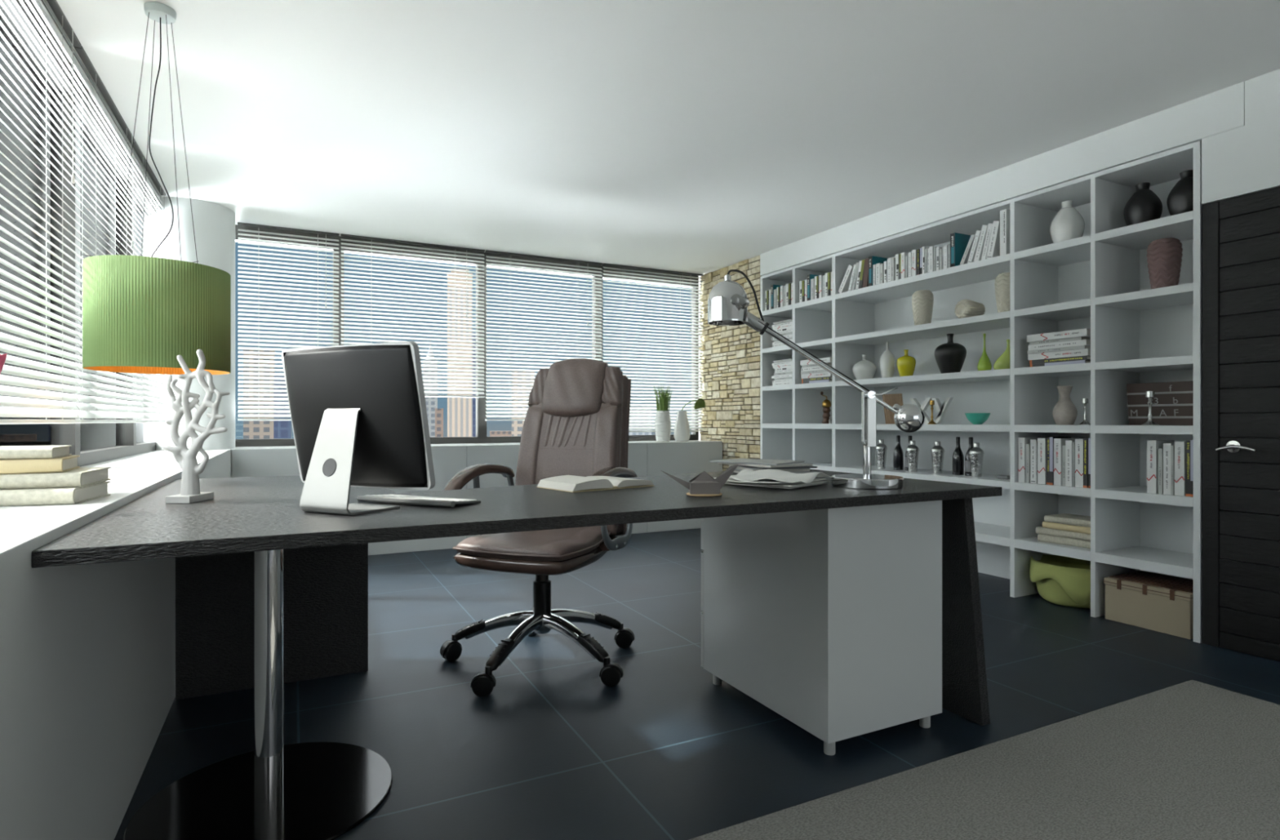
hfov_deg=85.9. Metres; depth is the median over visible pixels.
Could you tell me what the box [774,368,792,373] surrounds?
book
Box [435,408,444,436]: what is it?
tower block
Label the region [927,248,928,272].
book
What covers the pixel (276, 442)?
window
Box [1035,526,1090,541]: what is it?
book
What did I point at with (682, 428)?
vase
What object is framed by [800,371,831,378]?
book
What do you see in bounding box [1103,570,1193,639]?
storage box
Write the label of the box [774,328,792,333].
book
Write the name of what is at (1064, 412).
vase
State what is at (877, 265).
book
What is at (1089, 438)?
book
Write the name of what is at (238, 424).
tower block
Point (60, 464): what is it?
book
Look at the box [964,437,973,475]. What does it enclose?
bottle
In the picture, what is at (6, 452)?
book
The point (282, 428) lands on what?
tower block
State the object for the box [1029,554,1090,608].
basket
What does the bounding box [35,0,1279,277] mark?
ceiling
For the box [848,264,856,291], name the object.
book
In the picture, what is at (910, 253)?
book
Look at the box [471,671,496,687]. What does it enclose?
caster
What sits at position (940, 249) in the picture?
book
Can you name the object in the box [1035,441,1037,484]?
book
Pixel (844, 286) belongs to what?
book
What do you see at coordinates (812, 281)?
book
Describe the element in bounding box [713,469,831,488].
newspaper
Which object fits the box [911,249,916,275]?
book
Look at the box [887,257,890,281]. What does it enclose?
book
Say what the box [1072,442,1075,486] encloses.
book
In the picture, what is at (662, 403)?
grass
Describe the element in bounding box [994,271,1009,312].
vase
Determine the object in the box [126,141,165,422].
blind
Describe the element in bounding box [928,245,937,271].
book
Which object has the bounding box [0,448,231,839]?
ledge
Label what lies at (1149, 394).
cup
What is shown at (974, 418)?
bowl
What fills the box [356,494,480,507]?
keyboard
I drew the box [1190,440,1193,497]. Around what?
book
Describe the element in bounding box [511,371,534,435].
tower block
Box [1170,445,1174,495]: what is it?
book
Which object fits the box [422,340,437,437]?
tower block
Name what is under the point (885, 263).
book
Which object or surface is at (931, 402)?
cup
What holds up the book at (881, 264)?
on the bookcase
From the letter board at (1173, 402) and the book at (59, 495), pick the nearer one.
the book at (59, 495)
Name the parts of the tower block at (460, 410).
crown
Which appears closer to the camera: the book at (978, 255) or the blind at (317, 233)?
the book at (978, 255)
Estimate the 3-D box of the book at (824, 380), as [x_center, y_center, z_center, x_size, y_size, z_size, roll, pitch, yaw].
[1.445,-0.307,5.447,0.151,0.018,0.318,0,0,-27]
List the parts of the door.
handle, lever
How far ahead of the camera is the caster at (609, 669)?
2.58 m
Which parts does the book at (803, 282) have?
spine panel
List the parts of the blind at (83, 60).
ladder cord, rail, ladder cord, pull cord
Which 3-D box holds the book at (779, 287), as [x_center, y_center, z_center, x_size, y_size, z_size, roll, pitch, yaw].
[1.239,-1.041,5.844,0.156,0.180,0.014,0,0,-27]
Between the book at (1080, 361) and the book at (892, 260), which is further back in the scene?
the book at (892, 260)
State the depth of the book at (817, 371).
5.43 m
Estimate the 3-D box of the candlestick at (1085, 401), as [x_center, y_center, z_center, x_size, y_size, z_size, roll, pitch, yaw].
[2.380,-0.049,3.678,0.053,0.142,0.053,0,0,-27]
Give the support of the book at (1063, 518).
on the book at (1078, 529)
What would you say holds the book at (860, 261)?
on the bookcase
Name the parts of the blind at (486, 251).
rail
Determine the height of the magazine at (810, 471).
0.007 m
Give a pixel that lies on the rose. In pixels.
(2, 357)
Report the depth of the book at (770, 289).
5.92 m
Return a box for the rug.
[688,680,1279,839]
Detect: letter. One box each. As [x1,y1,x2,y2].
[909,397,933,424]
[931,397,953,423]
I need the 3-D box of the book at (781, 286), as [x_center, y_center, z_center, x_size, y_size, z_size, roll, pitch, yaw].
[1.257,-1.042,5.815,0.156,0.182,0.036,0,0,-27]
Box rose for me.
[0,353,7,373]
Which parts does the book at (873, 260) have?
spine panel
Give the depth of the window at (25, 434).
2.54 m
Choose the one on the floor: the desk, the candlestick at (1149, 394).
the desk
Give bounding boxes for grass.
[653,384,671,412]
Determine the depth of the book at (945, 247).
4.32 m
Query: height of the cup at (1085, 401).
0.040 m
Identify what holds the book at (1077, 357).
on the book at (1080, 361)
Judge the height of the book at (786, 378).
0.015 m
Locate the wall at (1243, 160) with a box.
[698,68,1279,439]
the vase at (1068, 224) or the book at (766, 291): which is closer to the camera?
the vase at (1068, 224)
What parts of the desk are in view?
panel, panel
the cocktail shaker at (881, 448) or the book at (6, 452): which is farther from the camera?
the cocktail shaker at (881, 448)
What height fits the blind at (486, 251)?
1.451 m
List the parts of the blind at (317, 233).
rail, ladder cord, pull cord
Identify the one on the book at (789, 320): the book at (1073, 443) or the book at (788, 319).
the book at (788, 319)
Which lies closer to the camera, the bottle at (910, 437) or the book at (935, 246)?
the book at (935, 246)
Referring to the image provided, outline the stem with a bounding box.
[681,398,705,410]
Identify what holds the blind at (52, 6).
attached to the window at (25, 434)
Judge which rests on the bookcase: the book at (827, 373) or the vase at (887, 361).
the vase at (887, 361)
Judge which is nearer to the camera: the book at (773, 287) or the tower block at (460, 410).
the book at (773, 287)
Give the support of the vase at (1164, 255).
on the bookcase
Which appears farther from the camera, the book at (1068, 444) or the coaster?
the book at (1068, 444)
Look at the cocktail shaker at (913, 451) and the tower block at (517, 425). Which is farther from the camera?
the tower block at (517, 425)
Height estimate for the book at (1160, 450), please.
0.216 m
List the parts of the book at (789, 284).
spine panel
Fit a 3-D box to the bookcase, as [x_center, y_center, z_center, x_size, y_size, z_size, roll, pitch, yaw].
[1.967,-0.130,4.638,0.415,2.257,3.259,0,0,-27]
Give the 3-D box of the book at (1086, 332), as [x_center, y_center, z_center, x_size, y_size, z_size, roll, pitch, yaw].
[2.305,-0.459,3.738,0.151,0.042,0.325,0,0,-27]
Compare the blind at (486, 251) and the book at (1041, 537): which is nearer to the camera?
the book at (1041, 537)
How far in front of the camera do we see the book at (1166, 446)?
3.23 m
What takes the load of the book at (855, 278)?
on the bookcase
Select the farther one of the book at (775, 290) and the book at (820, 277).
the book at (775, 290)
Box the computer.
[281,341,435,515]
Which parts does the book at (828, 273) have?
spine panel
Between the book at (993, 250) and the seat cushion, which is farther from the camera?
the book at (993, 250)
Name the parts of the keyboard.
plate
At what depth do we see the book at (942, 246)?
4.35 m
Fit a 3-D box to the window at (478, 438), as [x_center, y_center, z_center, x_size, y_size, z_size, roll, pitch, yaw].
[-1.881,-0.630,5.704,1.134,1.646,0.080,0,0,-27]
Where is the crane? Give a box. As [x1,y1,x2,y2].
[662,464,737,493]
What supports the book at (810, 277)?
on the bookcase
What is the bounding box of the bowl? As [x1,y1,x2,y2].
[964,413,990,424]
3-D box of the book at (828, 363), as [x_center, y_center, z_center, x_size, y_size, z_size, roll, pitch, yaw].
[1.444,-0.438,5.465,0.151,0.018,0.302,0,0,-27]
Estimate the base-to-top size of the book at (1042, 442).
0.251 m
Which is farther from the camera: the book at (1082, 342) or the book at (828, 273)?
the book at (828, 273)
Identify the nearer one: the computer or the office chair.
the computer
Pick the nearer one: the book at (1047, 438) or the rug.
the rug
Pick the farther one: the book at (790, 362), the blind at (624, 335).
the blind at (624, 335)
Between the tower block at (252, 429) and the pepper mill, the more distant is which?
the tower block at (252, 429)
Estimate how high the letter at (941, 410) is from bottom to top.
0.172 m
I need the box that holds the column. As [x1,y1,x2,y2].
[149,196,235,450]
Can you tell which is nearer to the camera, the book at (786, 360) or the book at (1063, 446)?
the book at (1063, 446)
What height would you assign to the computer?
0.390 m
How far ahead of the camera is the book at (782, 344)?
5.82 m
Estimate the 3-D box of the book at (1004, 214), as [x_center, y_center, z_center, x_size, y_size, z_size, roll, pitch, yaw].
[2.164,-1.084,4.006,0.156,0.266,0.040,0,0,-27]
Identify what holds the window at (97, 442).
in the wall
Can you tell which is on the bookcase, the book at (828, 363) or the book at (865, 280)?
the book at (865, 280)
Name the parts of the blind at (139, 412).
ladder cord, rail, ladder cord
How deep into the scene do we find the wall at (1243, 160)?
2.93 m
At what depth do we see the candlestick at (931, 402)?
4.46 m
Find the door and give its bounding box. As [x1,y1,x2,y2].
[1202,186,1279,662]
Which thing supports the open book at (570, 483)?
on the desk
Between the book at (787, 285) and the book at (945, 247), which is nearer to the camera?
the book at (945, 247)
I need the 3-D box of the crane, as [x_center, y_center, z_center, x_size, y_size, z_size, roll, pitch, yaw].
[0.169,0.166,1.964,0.226,0.081,0.061,0,0,0]
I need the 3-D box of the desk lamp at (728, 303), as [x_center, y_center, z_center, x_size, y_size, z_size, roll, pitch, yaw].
[0.571,-0.139,2.243,0.698,0.702,0.224,0,0,5]
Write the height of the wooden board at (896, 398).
0.211 m
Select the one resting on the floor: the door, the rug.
the rug
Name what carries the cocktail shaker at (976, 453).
on the bookcase
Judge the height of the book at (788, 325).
0.026 m
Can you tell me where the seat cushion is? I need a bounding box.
[455,525,608,561]
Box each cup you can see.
[929,400,934,407]
[1081,398,1088,405]
[1145,391,1155,400]
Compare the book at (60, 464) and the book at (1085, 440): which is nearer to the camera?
the book at (60, 464)
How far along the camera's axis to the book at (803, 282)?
5.53 m
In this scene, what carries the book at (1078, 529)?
on the book at (1040, 530)
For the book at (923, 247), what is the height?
0.181 m
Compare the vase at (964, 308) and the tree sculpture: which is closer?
the tree sculpture
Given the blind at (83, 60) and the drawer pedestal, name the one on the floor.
the drawer pedestal
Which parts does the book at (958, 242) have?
spine panel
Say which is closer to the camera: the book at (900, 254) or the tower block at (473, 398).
the book at (900, 254)
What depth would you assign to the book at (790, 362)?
5.78 m
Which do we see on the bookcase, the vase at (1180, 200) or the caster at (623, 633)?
the vase at (1180, 200)
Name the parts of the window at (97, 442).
pane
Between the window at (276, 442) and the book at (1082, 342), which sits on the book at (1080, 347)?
the book at (1082, 342)
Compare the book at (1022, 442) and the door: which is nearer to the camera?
the door
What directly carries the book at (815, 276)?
on the bookcase
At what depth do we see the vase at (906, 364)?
4.74 m
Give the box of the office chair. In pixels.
[440,358,637,697]
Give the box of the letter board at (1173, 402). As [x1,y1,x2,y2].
[1126,381,1193,425]
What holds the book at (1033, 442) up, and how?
on the bookcase
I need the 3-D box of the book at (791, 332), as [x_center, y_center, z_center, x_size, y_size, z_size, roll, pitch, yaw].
[1.271,-0.724,5.801,0.151,0.021,0.260,0,0,-27]
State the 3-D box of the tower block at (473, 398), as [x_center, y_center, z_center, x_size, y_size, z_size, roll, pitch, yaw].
[-221.883,-29.123,940.000,14.809,180.246,11.967,0,0,-13]
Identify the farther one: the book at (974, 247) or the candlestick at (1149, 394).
the book at (974, 247)
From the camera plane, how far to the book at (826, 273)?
5.29 m
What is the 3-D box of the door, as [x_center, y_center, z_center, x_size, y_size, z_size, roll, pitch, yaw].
[2.722,0.015,2.681,0.116,1.965,0.902,0,0,-27]
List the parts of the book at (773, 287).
spine panel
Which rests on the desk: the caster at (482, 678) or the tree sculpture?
the tree sculpture
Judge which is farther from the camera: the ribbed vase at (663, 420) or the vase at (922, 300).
the ribbed vase at (663, 420)
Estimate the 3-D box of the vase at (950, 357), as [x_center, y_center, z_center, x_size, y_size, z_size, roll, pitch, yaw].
[2.010,-0.429,4.457,0.190,0.268,0.190,0,0,-27]
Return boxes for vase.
[654,410,671,441]
[674,410,689,441]
[852,354,876,379]
[879,342,895,377]
[896,349,915,376]
[911,289,933,325]
[934,333,966,373]
[954,299,985,318]
[977,333,991,370]
[993,339,1009,369]
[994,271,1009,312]
[1049,200,1084,243]
[1052,385,1077,425]
[1123,182,1162,226]
[1146,237,1182,288]
[1166,169,1193,215]
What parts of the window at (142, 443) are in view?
pane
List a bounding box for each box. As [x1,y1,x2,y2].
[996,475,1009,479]
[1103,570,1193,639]
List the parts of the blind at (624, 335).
ladder cord, rail, ladder cord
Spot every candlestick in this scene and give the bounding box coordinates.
[927,400,936,424]
[1079,398,1090,425]
[1141,391,1159,425]
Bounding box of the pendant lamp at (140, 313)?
[81,1,231,374]
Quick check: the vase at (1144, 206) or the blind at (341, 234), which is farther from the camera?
the blind at (341, 234)
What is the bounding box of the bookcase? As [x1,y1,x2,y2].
[760,140,1204,643]
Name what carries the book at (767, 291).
on the bookcase
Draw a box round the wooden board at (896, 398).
[882,393,902,423]
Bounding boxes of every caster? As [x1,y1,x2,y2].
[440,639,462,655]
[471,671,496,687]
[599,662,622,677]
[613,627,635,640]
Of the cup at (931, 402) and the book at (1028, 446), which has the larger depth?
the cup at (931, 402)
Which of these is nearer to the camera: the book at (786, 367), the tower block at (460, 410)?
the book at (786, 367)
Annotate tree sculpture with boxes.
[161,349,230,503]
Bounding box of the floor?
[114,528,1279,839]
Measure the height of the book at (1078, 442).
0.251 m
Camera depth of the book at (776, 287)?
5.84 m
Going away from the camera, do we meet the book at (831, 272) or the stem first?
the book at (831, 272)
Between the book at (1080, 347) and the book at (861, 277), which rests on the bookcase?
the book at (861, 277)
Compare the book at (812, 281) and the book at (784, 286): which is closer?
the book at (812, 281)
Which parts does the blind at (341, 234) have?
rail, pull cord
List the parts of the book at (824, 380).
spine panel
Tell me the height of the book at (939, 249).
0.141 m
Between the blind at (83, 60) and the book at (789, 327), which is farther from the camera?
the book at (789, 327)
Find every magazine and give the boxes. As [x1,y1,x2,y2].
[709,457,804,465]
[717,462,813,467]
[728,464,809,471]
[735,468,817,473]
[738,465,817,469]
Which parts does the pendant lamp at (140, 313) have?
lamp shade, cord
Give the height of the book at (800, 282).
0.178 m
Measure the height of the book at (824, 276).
0.174 m
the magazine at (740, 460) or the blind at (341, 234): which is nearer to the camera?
the magazine at (740, 460)
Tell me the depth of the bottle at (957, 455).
4.40 m
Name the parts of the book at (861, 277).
spine panel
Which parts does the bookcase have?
panel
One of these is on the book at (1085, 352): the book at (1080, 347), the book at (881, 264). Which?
the book at (1080, 347)
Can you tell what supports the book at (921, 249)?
on the bookcase
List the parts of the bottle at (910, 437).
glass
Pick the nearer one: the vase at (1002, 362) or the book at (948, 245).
the vase at (1002, 362)
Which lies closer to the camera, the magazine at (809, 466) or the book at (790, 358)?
the magazine at (809, 466)
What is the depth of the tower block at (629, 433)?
887.39 m
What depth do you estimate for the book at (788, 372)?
5.77 m
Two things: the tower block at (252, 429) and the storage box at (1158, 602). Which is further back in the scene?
the tower block at (252, 429)
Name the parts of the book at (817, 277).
spine panel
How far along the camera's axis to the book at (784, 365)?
5.77 m
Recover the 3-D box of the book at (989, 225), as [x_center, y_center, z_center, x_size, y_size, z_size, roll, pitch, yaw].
[2.116,-1.057,4.099,0.151,0.211,0.078,0,0,-27]
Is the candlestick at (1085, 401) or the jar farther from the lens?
the jar
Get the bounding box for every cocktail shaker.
[875,439,887,469]
[906,440,919,471]
[930,440,944,473]
[968,442,984,477]
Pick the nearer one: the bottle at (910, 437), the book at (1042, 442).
the book at (1042, 442)
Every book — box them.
[0,444,71,459]
[0,455,79,474]
[0,466,111,489]
[0,481,110,506]
[536,475,654,492]
[764,290,767,310]
[767,290,768,310]
[768,288,770,309]
[770,284,780,309]
[771,333,792,340]
[771,373,792,378]
[772,321,792,328]
[772,338,792,344]
[772,342,791,346]
[772,360,792,365]
[772,378,792,382]
[772,381,792,386]
[773,288,776,308]
[773,319,792,324]
[773,320,792,324]
[773,324,792,329]
[773,326,792,332]
[773,358,792,361]
[773,360,792,363]
[773,363,792,368]
[773,366,792,370]
[773,371,792,375]
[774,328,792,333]
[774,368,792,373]
[774,377,792,380]
[776,287,777,307]
[777,286,780,307]
[777,331,792,336]
[780,285,783,306]
[783,285,786,306]
[786,283,788,305]
[788,283,791,305]
[791,283,792,304]
[799,280,802,302]
[800,357,831,365]
[800,364,831,371]
[800,369,826,373]
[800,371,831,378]
[801,362,831,368]
[801,376,831,382]
[801,379,831,383]
[802,280,804,302]
[804,279,807,301]
[807,274,818,300]
[810,278,814,299]
[814,275,816,298]
[816,275,818,298]
[818,275,823,297]
[822,275,825,297]
[825,272,827,296]
[827,272,831,295]
[830,271,831,295]
[838,264,853,293]
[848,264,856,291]
[851,262,859,290]
[855,260,862,289]
[858,259,865,288]
[862,257,868,288]
[868,256,888,286]
[872,264,875,285]
[875,262,882,284]
[880,263,883,284]
[883,261,887,283]
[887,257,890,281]
[890,257,895,280]
[895,253,899,279]
[899,253,901,279]
[900,252,908,278]
[905,255,908,277]
[908,252,911,276]
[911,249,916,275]
[916,248,919,275]
[920,247,922,274]
[922,246,928,273]
[924,248,927,273]
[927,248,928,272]
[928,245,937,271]
[933,246,935,271]
[935,246,942,271]
[937,248,940,270]
[940,248,942,269]
[942,245,943,269]
[943,244,947,268]
[947,244,950,267]
[950,232,970,266]
[960,235,975,264]
[967,230,981,262]
[973,225,987,261]
[981,223,992,260]
[986,221,999,258]
[1000,208,1009,255]
[1017,437,1042,482]
[1026,328,1090,342]
[1026,444,1030,483]
[1027,345,1090,354]
[1027,348,1090,359]
[1028,339,1090,350]
[1029,336,1090,345]
[1029,355,1090,364]
[1030,360,1090,367]
[1030,439,1037,483]
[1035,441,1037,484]
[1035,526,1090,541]
[1037,438,1046,484]
[1037,533,1090,548]
[1042,520,1090,534]
[1044,513,1090,527]
[1046,437,1049,484]
[1049,436,1071,484]
[1053,438,1079,485]
[1062,444,1065,485]
[1065,440,1075,486]
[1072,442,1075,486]
[1075,439,1083,487]
[1083,438,1088,488]
[1088,437,1090,488]
[1146,440,1174,493]
[1158,448,1163,493]
[1163,443,1174,494]
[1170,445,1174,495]
[1173,441,1185,496]
[1185,440,1190,496]
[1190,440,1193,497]
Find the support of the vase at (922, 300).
on the bookcase
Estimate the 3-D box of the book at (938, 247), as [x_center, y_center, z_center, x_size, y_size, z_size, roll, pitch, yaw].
[1.965,-1.029,4.420,0.156,0.156,0.023,0,0,-27]
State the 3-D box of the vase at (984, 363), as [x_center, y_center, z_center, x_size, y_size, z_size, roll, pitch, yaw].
[2.121,-0.416,4.237,0.081,0.241,0.081,0,0,-30]
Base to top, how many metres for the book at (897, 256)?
0.180 m
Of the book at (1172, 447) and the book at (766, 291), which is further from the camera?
the book at (766, 291)
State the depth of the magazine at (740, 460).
2.69 m
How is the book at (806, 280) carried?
on the bookcase
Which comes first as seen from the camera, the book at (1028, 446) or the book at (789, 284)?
the book at (1028, 446)
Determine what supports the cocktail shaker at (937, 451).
on the bookcase
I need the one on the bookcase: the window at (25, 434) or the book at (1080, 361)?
the book at (1080, 361)
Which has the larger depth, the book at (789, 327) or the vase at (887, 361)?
the book at (789, 327)
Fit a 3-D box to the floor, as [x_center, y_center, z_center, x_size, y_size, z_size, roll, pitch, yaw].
[0.609,1.060,2.238,5.300,0.120,8.850,0,0,-27]
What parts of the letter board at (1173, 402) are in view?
rail, rail, rail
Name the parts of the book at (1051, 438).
spine panel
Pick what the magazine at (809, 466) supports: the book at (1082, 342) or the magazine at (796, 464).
the magazine at (796, 464)
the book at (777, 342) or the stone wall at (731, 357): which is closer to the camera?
the book at (777, 342)
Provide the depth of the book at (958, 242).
4.28 m
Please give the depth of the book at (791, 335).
5.73 m
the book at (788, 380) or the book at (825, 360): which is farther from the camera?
the book at (788, 380)
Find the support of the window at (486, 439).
in the wall
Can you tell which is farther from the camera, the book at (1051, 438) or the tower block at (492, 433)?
the tower block at (492, 433)
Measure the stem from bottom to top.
0.197 m
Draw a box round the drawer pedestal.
[701,500,942,755]
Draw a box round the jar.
[828,416,831,423]
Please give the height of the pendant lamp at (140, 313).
1.276 m
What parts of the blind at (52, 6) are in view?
rail, ladder cord, ladder cord, pull cord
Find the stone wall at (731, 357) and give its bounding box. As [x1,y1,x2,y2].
[698,255,760,471]
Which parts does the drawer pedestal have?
drawer, drawer, drawer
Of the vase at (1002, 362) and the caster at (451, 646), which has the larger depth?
the vase at (1002, 362)
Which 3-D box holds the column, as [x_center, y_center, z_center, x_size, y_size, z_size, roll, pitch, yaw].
[-3.061,-0.630,4.712,0.500,1.646,0.500,0,0,-27]
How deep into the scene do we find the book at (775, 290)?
5.86 m
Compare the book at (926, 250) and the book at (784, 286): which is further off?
the book at (784, 286)
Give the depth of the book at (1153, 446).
3.28 m
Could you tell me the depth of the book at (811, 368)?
5.45 m
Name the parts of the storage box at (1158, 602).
lid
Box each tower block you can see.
[235,399,243,439]
[243,349,275,439]
[273,375,290,439]
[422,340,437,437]
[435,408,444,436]
[447,268,472,436]
[472,333,475,436]
[489,431,511,436]
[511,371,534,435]
[628,406,652,435]
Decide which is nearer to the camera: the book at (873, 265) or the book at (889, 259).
the book at (889, 259)
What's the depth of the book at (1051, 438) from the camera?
3.71 m
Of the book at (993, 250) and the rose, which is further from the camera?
the book at (993, 250)
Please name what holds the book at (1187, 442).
on the bookcase
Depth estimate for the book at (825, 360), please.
5.45 m
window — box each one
[0,0,77,455]
[77,75,134,466]
[134,166,155,454]
[235,224,338,446]
[338,235,482,444]
[482,252,599,443]
[599,265,698,440]
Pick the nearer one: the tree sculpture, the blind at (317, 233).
the tree sculpture
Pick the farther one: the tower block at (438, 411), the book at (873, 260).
the tower block at (438, 411)
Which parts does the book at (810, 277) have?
spine panel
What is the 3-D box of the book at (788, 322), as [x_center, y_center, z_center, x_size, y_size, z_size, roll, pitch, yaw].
[1.265,-0.810,5.821,0.151,0.021,0.285,0,0,-27]
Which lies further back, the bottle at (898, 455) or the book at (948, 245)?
the bottle at (898, 455)
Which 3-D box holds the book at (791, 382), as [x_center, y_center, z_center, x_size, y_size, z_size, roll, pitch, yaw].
[1.263,-0.310,5.808,0.151,0.025,0.270,0,0,-27]
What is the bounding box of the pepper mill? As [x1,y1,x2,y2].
[820,391,831,423]
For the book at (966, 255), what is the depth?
4.18 m
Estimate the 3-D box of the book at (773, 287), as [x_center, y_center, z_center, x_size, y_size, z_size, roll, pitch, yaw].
[1.212,-1.057,5.929,0.186,0.212,0.030,0,0,-27]
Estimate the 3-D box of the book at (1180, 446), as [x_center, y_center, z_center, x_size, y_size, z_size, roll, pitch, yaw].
[2.567,0.222,3.220,0.161,0.250,0.044,0,0,-27]
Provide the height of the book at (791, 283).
0.182 m
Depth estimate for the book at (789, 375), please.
5.78 m
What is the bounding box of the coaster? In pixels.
[686,492,722,496]
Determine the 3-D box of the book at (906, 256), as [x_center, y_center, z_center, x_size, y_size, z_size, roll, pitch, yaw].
[1.851,-1.027,4.636,0.156,0.152,0.014,0,0,-27]
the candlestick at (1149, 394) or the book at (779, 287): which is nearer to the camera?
the candlestick at (1149, 394)
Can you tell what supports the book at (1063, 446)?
on the bookcase
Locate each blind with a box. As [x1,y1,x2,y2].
[0,0,81,424]
[68,45,135,423]
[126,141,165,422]
[237,222,339,420]
[340,233,484,397]
[484,249,602,420]
[602,263,702,431]
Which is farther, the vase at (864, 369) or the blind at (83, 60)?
the vase at (864, 369)
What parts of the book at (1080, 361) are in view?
spine panel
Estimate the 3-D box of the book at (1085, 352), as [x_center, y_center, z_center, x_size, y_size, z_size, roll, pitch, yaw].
[2.312,-0.356,3.741,0.151,0.040,0.325,0,0,-27]
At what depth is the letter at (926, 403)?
4.60 m
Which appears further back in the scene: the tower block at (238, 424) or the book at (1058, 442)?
the tower block at (238, 424)
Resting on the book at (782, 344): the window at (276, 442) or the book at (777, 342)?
the book at (777, 342)
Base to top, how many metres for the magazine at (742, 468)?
0.012 m
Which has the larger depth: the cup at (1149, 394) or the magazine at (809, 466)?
the cup at (1149, 394)
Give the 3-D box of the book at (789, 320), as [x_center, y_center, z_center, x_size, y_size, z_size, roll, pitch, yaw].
[1.267,-0.826,5.799,0.151,0.009,0.250,0,0,-27]
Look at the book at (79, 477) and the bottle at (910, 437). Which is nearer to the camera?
the book at (79, 477)
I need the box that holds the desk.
[31,469,1001,839]
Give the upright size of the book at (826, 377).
0.024 m
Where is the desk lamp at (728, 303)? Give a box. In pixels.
[707,269,924,489]
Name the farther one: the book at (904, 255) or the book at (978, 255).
the book at (904, 255)
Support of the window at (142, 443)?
in the wall
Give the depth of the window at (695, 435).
6.70 m
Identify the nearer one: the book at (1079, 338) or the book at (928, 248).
the book at (1079, 338)
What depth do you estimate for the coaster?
1.93 m
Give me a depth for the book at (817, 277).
5.38 m
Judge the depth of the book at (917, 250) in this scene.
4.52 m
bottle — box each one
[893,435,903,470]
[905,435,912,471]
[952,436,964,475]
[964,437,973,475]
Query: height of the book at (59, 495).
0.036 m

